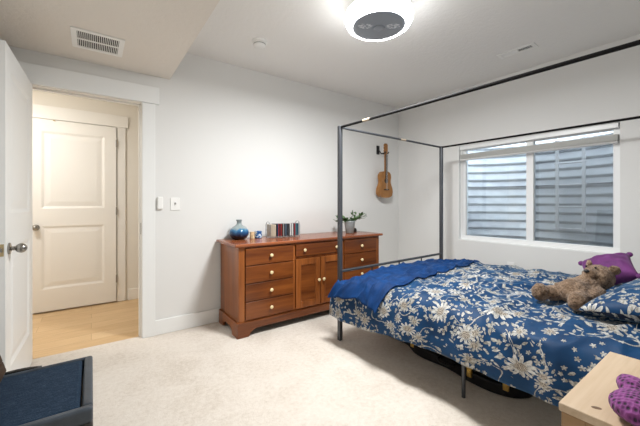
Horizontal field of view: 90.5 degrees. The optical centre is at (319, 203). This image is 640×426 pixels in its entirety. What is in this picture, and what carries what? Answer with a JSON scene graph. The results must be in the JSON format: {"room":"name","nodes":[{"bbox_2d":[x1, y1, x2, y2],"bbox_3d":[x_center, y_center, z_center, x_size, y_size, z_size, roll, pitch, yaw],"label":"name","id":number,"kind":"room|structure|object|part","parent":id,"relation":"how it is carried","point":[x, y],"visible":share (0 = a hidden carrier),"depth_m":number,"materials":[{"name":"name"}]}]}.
{"room":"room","nodes":[
{"label":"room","id":0,"kind":"room"},
{"bbox_2d":[32,90,138,313],"bbox_3d":[-2.743,-0.055,3.632,3.200,2.450,0.100,0,0,-36],"label":"wall","id":1,"kind":"structure","parent":0,"point":[38,97],"depth_m":3.86,"materials":[{"name":"white paint"}]},
{"bbox_2d":[32,118,116,312],"bbox_3d":[-2.718,0.127,3.515,0.794,2.055,0.114,0,0,-36],"label":"door","id":2,"kind":"structure","parent":1,"relation":"in","point":[74,209],"depth_m":3.52,"materials":[{"name":"white paint"}]},
{"bbox_2d":[32,104,127,128],"bbox_3d":[-2.746,-0.980,3.551,1.020,0.140,0.028,0,0,-36],"label":"trim","id":3,"kind":"structure","parent":1,"relation":"attached to","point":[38,111],"depth_m":3.56,"materials":[{"name":"white paint"}]},
{"bbox_2d":[117,127,125,301],"bbox_3d":[-2.750,0.130,3.553,0.975,2.080,0.020,0,0,-36],"label":"trim","id":4,"kind":"structure","parent":1,"relation":"attached to","point":[121,132],"depth_m":3.81,"materials":[{"name":"white paint"}]},
{"bbox_2d":[128,288,138,299],"bbox_3d":[-1.914,1.107,4.159,1.040,0.134,0.015,0,0,-36],"label":"baseboard","id":5,"kind":"structure","parent":1,"relation":"attached to","point":[133,293],"depth_m":3.88,"materials":[{"name":"white paint"}]},
{"bbox_2d":[0,0,219,78],"bbox_3d":[-0.696,-1.312,0.948,1.180,0.365,4.053,0,0,-36],"label":"ceiling","id":6,"kind":"structure","parent":0,"point":[157,35],"depth_m":2.02,"materials":[{"name":"white paint"}]},
{"bbox_2d":[70,26,124,56],"bbox_3d":[-1.556,-1.126,2.225,0.300,0.008,0.310,0,0,-36],"label":"ceiling vent","id":7,"kind":"object","parent":6,"relation":"in","point":[81,38],"visible":1,"depth_m":2.21,"materials":[{"name":"white plastic"}]},
{"bbox_2d":[9,46,397,319],"bbox_3d":[-0.574,-0.122,3.535,4.406,2.585,0.120,0,0,-36],"label":"wall","id":8,"kind":"structure","parent":0,"point":[233,143],"depth_m":3.29,"materials":[{"name":"white paint"}]},
{"bbox_2d":[0,40,31,371],"bbox_3d":[-1.916,0.143,2.006,0.192,2.030,0.790,0,0,-34],"label":"door","id":9,"kind":"structure","parent":8,"relation":"in","point":[15,86],"depth_m":1.88,"materials":[{"name":"white paint"}]},
{"bbox_3d":[-1.700,0.251,1.688,0.024,0.065,0.002,0,0,-34],"label":"latch plate","id":10,"kind":"part","parent":9,"relation":"part of","materials":[{"name":"gold metal"}]},
{"bbox_3d":[-1.688,0.250,1.778,0.070,0.054,0.054,0,0,-34],"label":"knob","id":11,"kind":"part","parent":9,"relation":"part of","materials":[{"name":"silver metal"}]},
{"bbox_2d":[32,84,141,337],"bbox_3d":[-1.889,0.138,2.587,0.782,2.065,0.120,0,0,-36],"label":"trim","id":12,"kind":"structure","parent":8,"relation":"attached to","point":[34,87],"depth_m":2.76,"materials":[{"name":"white paint"}]},
{"bbox_2d":[18,61,158,104],"bbox_3d":[-1.834,-0.954,2.536,0.988,0.147,0.026,0,0,-36],"label":"trim","id":13,"kind":"structure","parent":8,"relation":"attached to","point":[41,75],"depth_m":2.52,"materials":[{"name":"white paint"}]},
{"bbox_2d":[142,102,154,337],"bbox_3d":[-1.848,0.146,2.531,0.953,2.048,0.018,0,0,-36],"label":"trim","id":14,"kind":"structure","parent":8,"relation":"attached to","point":[148,110],"depth_m":2.77,"materials":[{"name":"white paint"}]},
{"bbox_2d":[157,197,162,208],"bbox_3d":[-1.428,-0.004,2.829,0.047,0.112,0.026,0,0,-36],"label":"remote","id":15,"kind":"object","parent":8,"relation":"attached to","point":[159,199],"visible":1,"depth_m":2.82,"materials":[{"name":"white plastic"}]},
{"bbox_2d":[171,198,179,209],"bbox_3d":[-1.327,0.005,2.908,0.080,0.116,0.016,0,0,-36],"label":"light switch","id":16,"kind":"object","parent":8,"relation":"attached to","point":[175,202],"visible":1,"depth_m":2.91,"materials":[{"name":"white plastic"}]},
{"bbox_2d":[155,308,220,334],"bbox_3d":[-0.146,1.104,3.761,3.249,0.132,0.015,0,0,-36],"label":"baseboard","id":17,"kind":"structure","parent":8,"relation":"attached to","point":[162,326],"depth_m":2.96,"materials":[{"name":"white paint"}]},
{"bbox_2d":[376,146,388,154],"bbox_3d":[0.877,-0.749,4.420,0.114,0.123,0.142,0,0,-36],"label":"hanger","id":18,"kind":"object","parent":8,"relation":"attached to","point":[378,152],"visible":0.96,"depth_m":4.44,"materials":[{"name":"black plastic"}]},
{"bbox_3d":[0.814,-0.750,4.453,0.050,0.120,0.016,0,0,-36],"label":"plate","id":19,"kind":"part","parent":18,"relation":"part of","materials":[{"name":"black plastic"}]},
{"bbox_2d":[376,143,392,197],"bbox_3d":[0.902,-0.456,4.416,0.271,0.752,0.081,0,0,-36],"label":"ukulele","id":20,"kind":"object","parent":18,"relation":"hanging from","point":[384,189],"visible":1,"depth_m":4.38,"materials":[{"name":"brown wood"}]},
{"bbox_2d":[30,299,560,425],"bbox_3d":[-0.257,1.210,2.157,5.506,0.080,5.500,0,0,-36],"label":"floor","id":21,"kind":"structure","parent":0,"point":[296,371],"depth_m":2.13,"materials":[{"name":"carpet"}]},
{"bbox_2d":[0,356,92,425],"bbox_3d":[-1.148,0.943,1.182,0.490,0.455,0.501,0,0,-36],"label":"chair","id":22,"kind":"object","parent":21,"relation":"on","point":[58,394],"visible":0.98,"depth_m":1.21,"materials":[{"name":"blue fabric"}]},
{"bbox_2d":[0,356,5,381],"bbox_3d":[-1.254,0.418,1.093,0.176,0.584,0.470,0,0,-36],"label":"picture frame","id":23,"kind":"object","parent":22,"relation":"on","point":[2,366],"visible":1,"depth_m":1.30,"materials":[{"name":"brown wood"}]},
{"bbox_2d":[216,231,382,338],"bbox_3d":[-0.132,0.762,3.431,1.810,0.816,0.535,0,0,-36],"label":"dresser","id":24,"kind":"object","parent":21,"relation":"on","point":[265,280],"visible":0.77,"depth_m":3.02,"materials":[{"name":"brown wood"}]},
{"bbox_2d":[229,219,248,239],"bbox_3d":[-0.800,0.257,3.135,0.192,0.194,0.192,0,0,-36],"label":"vase","id":25,"kind":"object","parent":24,"relation":"on","point":[237,232],"visible":1,"depth_m":3.07,"materials":[{"name":"ceramic"}]},
{"bbox_2d":[250,232,254,238],"bbox_3d":[-0.682,0.320,3.188,0.048,0.068,0.048,0,0,-36],"label":"cup","id":26,"kind":"object","parent":24,"relation":"on","point":[252,234],"visible":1,"depth_m":3.17,"materials":[{"name":"beige ceramic"}]},
{"bbox_2d":[255,231,261,237],"bbox_3d":[-0.632,0.318,3.243,0.074,0.072,0.074,0,0,-36],"label":"cup","id":27,"kind":"object","parent":24,"relation":"on","point":[258,234],"visible":0.98,"depth_m":3.21,"materials":[{"name":"blue ceramic"}]},
{"bbox_3d":[-0.457,0.473,2.918,0.484,0.148,0.020,0,0,-36],"label":"drawer","id":28,"kind":"part","parent":24,"relation":"part of","materials":[{"name":"brown wood"}]},
{"bbox_3d":[-0.457,0.630,2.918,0.484,0.150,0.020,0,0,-36],"label":"drawer","id":29,"kind":"part","parent":24,"relation":"part of","materials":[{"name":"brown wood"}]},
{"bbox_3d":[-0.457,0.788,2.918,0.484,0.150,0.020,0,0,-36],"label":"drawer","id":30,"kind":"part","parent":24,"relation":"part of","materials":[{"name":"brown wood"}]},
{"bbox_3d":[-0.457,0.946,2.918,0.484,0.150,0.020,0,0,-36],"label":"drawer","id":31,"kind":"part","parent":24,"relation":"part of","materials":[{"name":"brown wood"}]},
{"bbox_3d":[-0.119,0.783,3.160,0.288,0.479,0.022,0,0,-36],"label":"door","id":32,"kind":"part","parent":24,"relation":"part of","materials":[{"name":"brown wood"}]},
{"bbox_3d":[-0.122,0.783,3.164,0.174,0.359,0.010,0,0,-36],"label":"door panel","id":33,"kind":"part","parent":24,"relation":"part of","materials":[{"name":"brown wood"}]},
{"bbox_3d":[-0.007,0.713,3.257,1.730,0.665,0.012,0,0,-36],"label":"frame","id":34,"kind":"part","parent":24,"relation":"part of","materials":[{"name":"brown wood"}]},
{"bbox_3d":[0.000,0.458,3.248,0.582,0.117,0.020,0,0,-36],"label":"drawer","id":35,"kind":"part","parent":24,"relation":"part of","materials":[{"name":"brown wood"}]},
{"bbox_3d":[0.121,0.783,3.333,0.288,0.479,0.022,0,0,-36],"label":"door","id":36,"kind":"part","parent":24,"relation":"part of","materials":[{"name":"brown wood"}]},
{"bbox_3d":[0.118,0.783,3.337,0.174,0.359,0.010,0,0,-36],"label":"door panel","id":37,"kind":"part","parent":24,"relation":"part of","materials":[{"name":"brown wood"}]},
{"bbox_2d":[333,210,365,232],"bbox_3d":[0.353,0.215,3.772,0.412,0.277,0.162,0,0,-4],"label":"potted plant","id":38,"kind":"object","parent":24,"relation":"on","point":[349,223],"visible":0.78,"depth_m":3.75,"materials":[{"name":"green plant"}]},
{"bbox_3d":[0.355,0.279,3.782,0.136,0.150,0.136,0,0,-36],"label":"pot","id":39,"kind":"part","parent":38,"relation":"part of","materials":[{"name":"white ceramic"}]},
{"bbox_3d":[0.458,0.473,3.578,0.484,0.148,0.020,0,0,-36],"label":"drawer","id":40,"kind":"part","parent":24,"relation":"part of","materials":[{"name":"brown wood"}]},
{"bbox_3d":[0.458,0.630,3.578,0.484,0.150,0.020,0,0,-36],"label":"drawer","id":41,"kind":"part","parent":24,"relation":"part of","materials":[{"name":"brown wood"}]},
{"bbox_3d":[0.458,0.788,3.578,0.484,0.150,0.020,0,0,-36],"label":"drawer","id":42,"kind":"part","parent":24,"relation":"part of","materials":[{"name":"brown wood"}]},
{"bbox_3d":[-0.394,0.270,3.371,0.361,0.168,0.113,0,0,-36],"label":"rack","id":43,"kind":"object","parent":24,"relation":"on","visible":0},
{"bbox_2d":[267,224,271,236],"bbox_3d":[-0.518,0.277,3.270,0.010,0.122,0.101,0,0,-36],"label":"case","id":44,"kind":"object","parent":43,"relation":"in","point":[269,226],"visible":1,"depth_m":3.26,"materials":[{"name":"beige paper"}]},
{"bbox_2d":[390,336,532,398],"bbox_3d":[0.944,1.101,2.413,0.415,0.131,1.220,0,0,-37],"label":"guitar case","id":45,"kind":"object","parent":21,"relation":"on","point":[477,378],"visible":0.26,"depth_m":2.04,"materials":[{"name":"black fabric"}]},
{"bbox_3d":[0.878,1.104,2.208,0.064,0.032,0.150,0,0,-37],"label":"handle","id":46,"kind":"part","parent":45,"relation":"part of","materials":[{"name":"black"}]},
{"bbox_3d":[0.950,1.062,2.417,0.398,0.053,1.215,0,0,-37],"label":"case lid","id":47,"kind":"part","parent":45,"relation":"part of","materials":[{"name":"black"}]},
{"bbox_2d":[337,40,639,397],"bbox_3d":[1.442,0.253,2.365,1.604,1.835,2.154,0,0,-38],"label":"canopy bed","id":48,"kind":"object","parent":21,"relation":"on","point":[340,270],"visible":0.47,"depth_m":2.70,"materials":[{"name":"grey metal"}]},
{"bbox_3d":[0.171,0.253,2.716,0.034,1.835,0.034,0,0,-38],"label":"bed post","id":49,"kind":"part","parent":48,"relation":"part of","materials":[{"name":"grey metal"}]},
{"bbox_3d":[0.790,0.582,3.200,1.536,0.025,0.025,0,0,-38],"label":"foot rail","id":50,"kind":"part","parent":48,"relation":"part of","materials":[{"name":"grey metal"}]},
{"bbox_3d":[0.790,-0.652,3.200,1.536,0.021,0.021,0,0,-38],"label":"canopy rail","id":51,"kind":"part","parent":48,"relation":"part of","materials":[{"name":"grey metal"}]},
{"bbox_3d":[1.409,0.253,3.683,0.034,1.835,0.034,0,0,-38],"label":"bed post","id":52,"kind":"part","parent":48,"relation":"part of","materials":[{"name":"grey metal"}]},
{"bbox_3d":[0.867,1.034,1.915,0.022,0.272,0.023,0,0,-38],"label":"leg","id":53,"kind":"part","parent":48,"relation":"part of","materials":[{"name":"grey metal"}]},
{"bbox_3d":[0.824,-0.652,1.881,0.021,0.021,2.086,0,0,-38],"label":"canopy rail","id":54,"kind":"part","parent":48,"relation":"part of","materials":[{"name":"black metal"}]},
{"bbox_3d":[2.061,-0.652,2.848,0.021,0.021,2.086,0,0,-38],"label":"canopy rail","id":55,"kind":"part","parent":48,"relation":"part of","materials":[{"name":"black metal"}]},
{"bbox_3d":[1.450,0.781,2.355,1.500,0.198,1.995,0,0,-38],"label":"mattress","id":56,"kind":"object","parent":48,"relation":"on","visible":0},
{"bbox_2d":[330,262,639,406],"bbox_3d":[1.402,0.752,2.390,1.791,0.422,2.082,0,0,-38],"label":"duvet","id":57,"kind":"object","parent":56,"relation":"on","point":[487,319],"visible":0.56,"depth_m":1.75,"materials":[{"name":"blue fabric"}]},
{"bbox_2d":[327,258,479,313],"bbox_3d":[0.943,0.695,2.966,1.807,0.307,0.596,0,0,-38],"label":"throw blanket","id":58,"kind":"object","parent":57,"relation":"on","point":[370,288],"visible":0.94,"depth_m":2.57,"materials":[{"name":"blue fabric"}]},
{"bbox_2d":[531,260,620,311],"bbox_3d":[1.492,0.460,1.856,0.406,0.244,0.284,0,0,-22],"label":"teddy bear","id":59,"kind":"object","parent":57,"relation":"on","point":[594,280],"visible":0.94,"depth_m":1.80},
{"bbox_2d":[577,279,639,322],"bbox_3d":[1.773,0.465,1.568,0.746,0.232,0.512,0,0,-24],"label":"pillow","id":60,"kind":"object","parent":57,"relation":"on","point":[622,302],"visible":1,"depth_m":1.56,"materials":[{"name":"blue fabric"}]},
{"bbox_2d":[578,252,639,284],"bbox_3d":[2.062,0.470,2.270,0.304,0.238,0.343,0,0,34],"label":"cushion","id":61,"kind":"object","parent":57,"relation":"on","point":[628,273],"visible":0.64,"depth_m":2.19,"materials":[{"name":"purple fabric"}]},
{"bbox_2d":[559,352,639,425],"bbox_3d":[1.058,0.870,0.851,0.535,0.601,0.534,0,0,-36],"label":"nightstand","id":62,"kind":"object","parent":21,"relation":"on","point":[586,404],"visible":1,"depth_m":0.94,"materials":[{"name":"beige wood"}]},
{"bbox_3d":[0.837,0.882,0.713,0.012,0.576,0.486,0,0,-36],"label":"frame","id":63,"kind":"part","parent":62,"relation":"part of","materials":[{"name":"brown wood"}]},
{"bbox_2d":[608,374,639,425],"bbox_3d":[0.864,0.529,0.820,0.190,0.083,0.171,0,0,-36],"label":"toy","id":64,"kind":"object","parent":62,"relation":"on","point":[624,401],"visible":1,"depth_m":0.82,"materials":[{"name":"purple fabric"}]},
{"bbox_2d":[187,0,639,107],"bbox_3d":[1.091,-1.455,2.237,3.226,0.080,4.053,0,0,-36],"label":"ceiling","id":65,"kind":"structure","parent":0,"point":[448,46],"depth_m":2.73,"materials":[{"name":"white paint"}]},
{"bbox_2d":[252,37,266,48],"bbox_3d":[-0.526,-1.392,2.764,0.132,0.046,0.132,0,0,-36],"label":"smoke detector","id":66,"kind":"object","parent":65,"relation":"attached to","point":[258,42],"visible":1,"depth_m":2.73,"materials":[{"name":"white plastic"}]},
{"bbox_2d":[345,0,412,40],"bbox_3d":[0.404,-1.308,2.184,0.460,0.213,0.460,0,0,-36],"label":"ceiling lamp","id":67,"kind":"object","parent":65,"relation":"attached to","point":[367,20],"visible":1,"depth_m":2.09,"materials":[{"name":"white plastic"}]},
{"bbox_2d":[496,42,537,58],"bbox_3d":[1.822,-1.411,2.936,0.115,0.008,0.310,0,0,-38],"label":"ceiling vent","id":68,"kind":"object","parent":65,"relation":"in","point":[527,47],"visible":1,"depth_m":2.93,"materials":[{"name":"white plastic"}]},
{"bbox_2d":[398,34,639,282],"bbox_3d":[2.387,-0.122,3.197,0.200,2.585,3.893,0,0,-36],"label":"wall","id":69,"kind":"structure","parent":0,"point":[606,87],"depth_m":3.44,"materials":[{"name":"white paint"}]},
{"bbox_2d":[458,123,619,253],"bbox_3d":[2.201,-0.127,3.377,0.110,1.159,1.493,0,0,-36],"label":"window","id":70,"kind":"structure","parent":69,"relation":"in","point":[530,241],"depth_m":3.34,"materials":[{"name":"white plastic"}]},
{"bbox_3d":[2.177,0.447,3.360,0.049,0.012,1.491,0,0,-36],"label":"sill","id":71,"kind":"part","parent":70,"relation":"part of","materials":[{"name":"white paint"}]},
{"bbox_2d":[460,123,618,228],"bbox_3d":[2.179,-0.197,3.356,0.048,1.014,1.461,0,0,-36],"label":"window blind","id":72,"kind":"object","parent":70,"relation":"attached to","point":[608,139],"visible":1,"depth_m":3.21,"materials":[{"name":"white plastic"}]},
{"bbox_3d":[2.179,-0.683,3.357,0.042,0.042,1.461,0,0,-36],"label":"head rail","id":73,"kind":"part","parent":72,"relation":"part of","materials":[{"name":"white plastic"}]},
{"bbox_3d":[2.179,-0.537,3.356,0.045,0.018,1.453,0,0,-36],"label":"rail","id":74,"kind":"part","parent":72,"relation":"part of","materials":[{"name":"white plastic"}]},
{"label":"outside","id":75,"kind":"structure","parent":0,"visible":0},
{"bbox_3d":[2.806,1.120,3.812,1.200,0.199,2.500,0,0,-36],"label":"ground","id":76,"kind":"structure","parent":75,"visible":0},
{"bbox_2d":[468,133,612,246],"bbox_3d":[2.666,0.124,3.711,0.852,1.797,2.067,0,0,-36],"label":"window well","id":77,"kind":"object","parent":76,"relation":"on","point":[496,185],"visible":0.37,"depth_m":4.07,"materials":[{"name":"metal"}]},
{"bbox_2d":[554,137,586,232],"bbox_3d":[2.981,-0.212,3.756,0.131,1.085,0.305,0,0,-36],"label":"ladder","id":78,"kind":"object","parent":77,"relation":"hanging from","point":[584,160],"visible":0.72,"depth_m":3.70,"materials":[{"name":"silver metal"}]},
{"bbox_3d":[2.907,-0.212,3.859,0.130,1.085,0.032,0,0,-36],"label":"ladder rail","id":79,"kind":"part","parent":78,"relation":"part of","materials":[{"name":"silver metal"}]},
{"bbox_3d":[3.056,-0.212,3.653,0.130,1.085,0.032,0,0,-36],"label":"ladder rail","id":80,"kind":"part","parent":78,"relation":"part of","materials":[{"name":"silver metal"}]}
]}

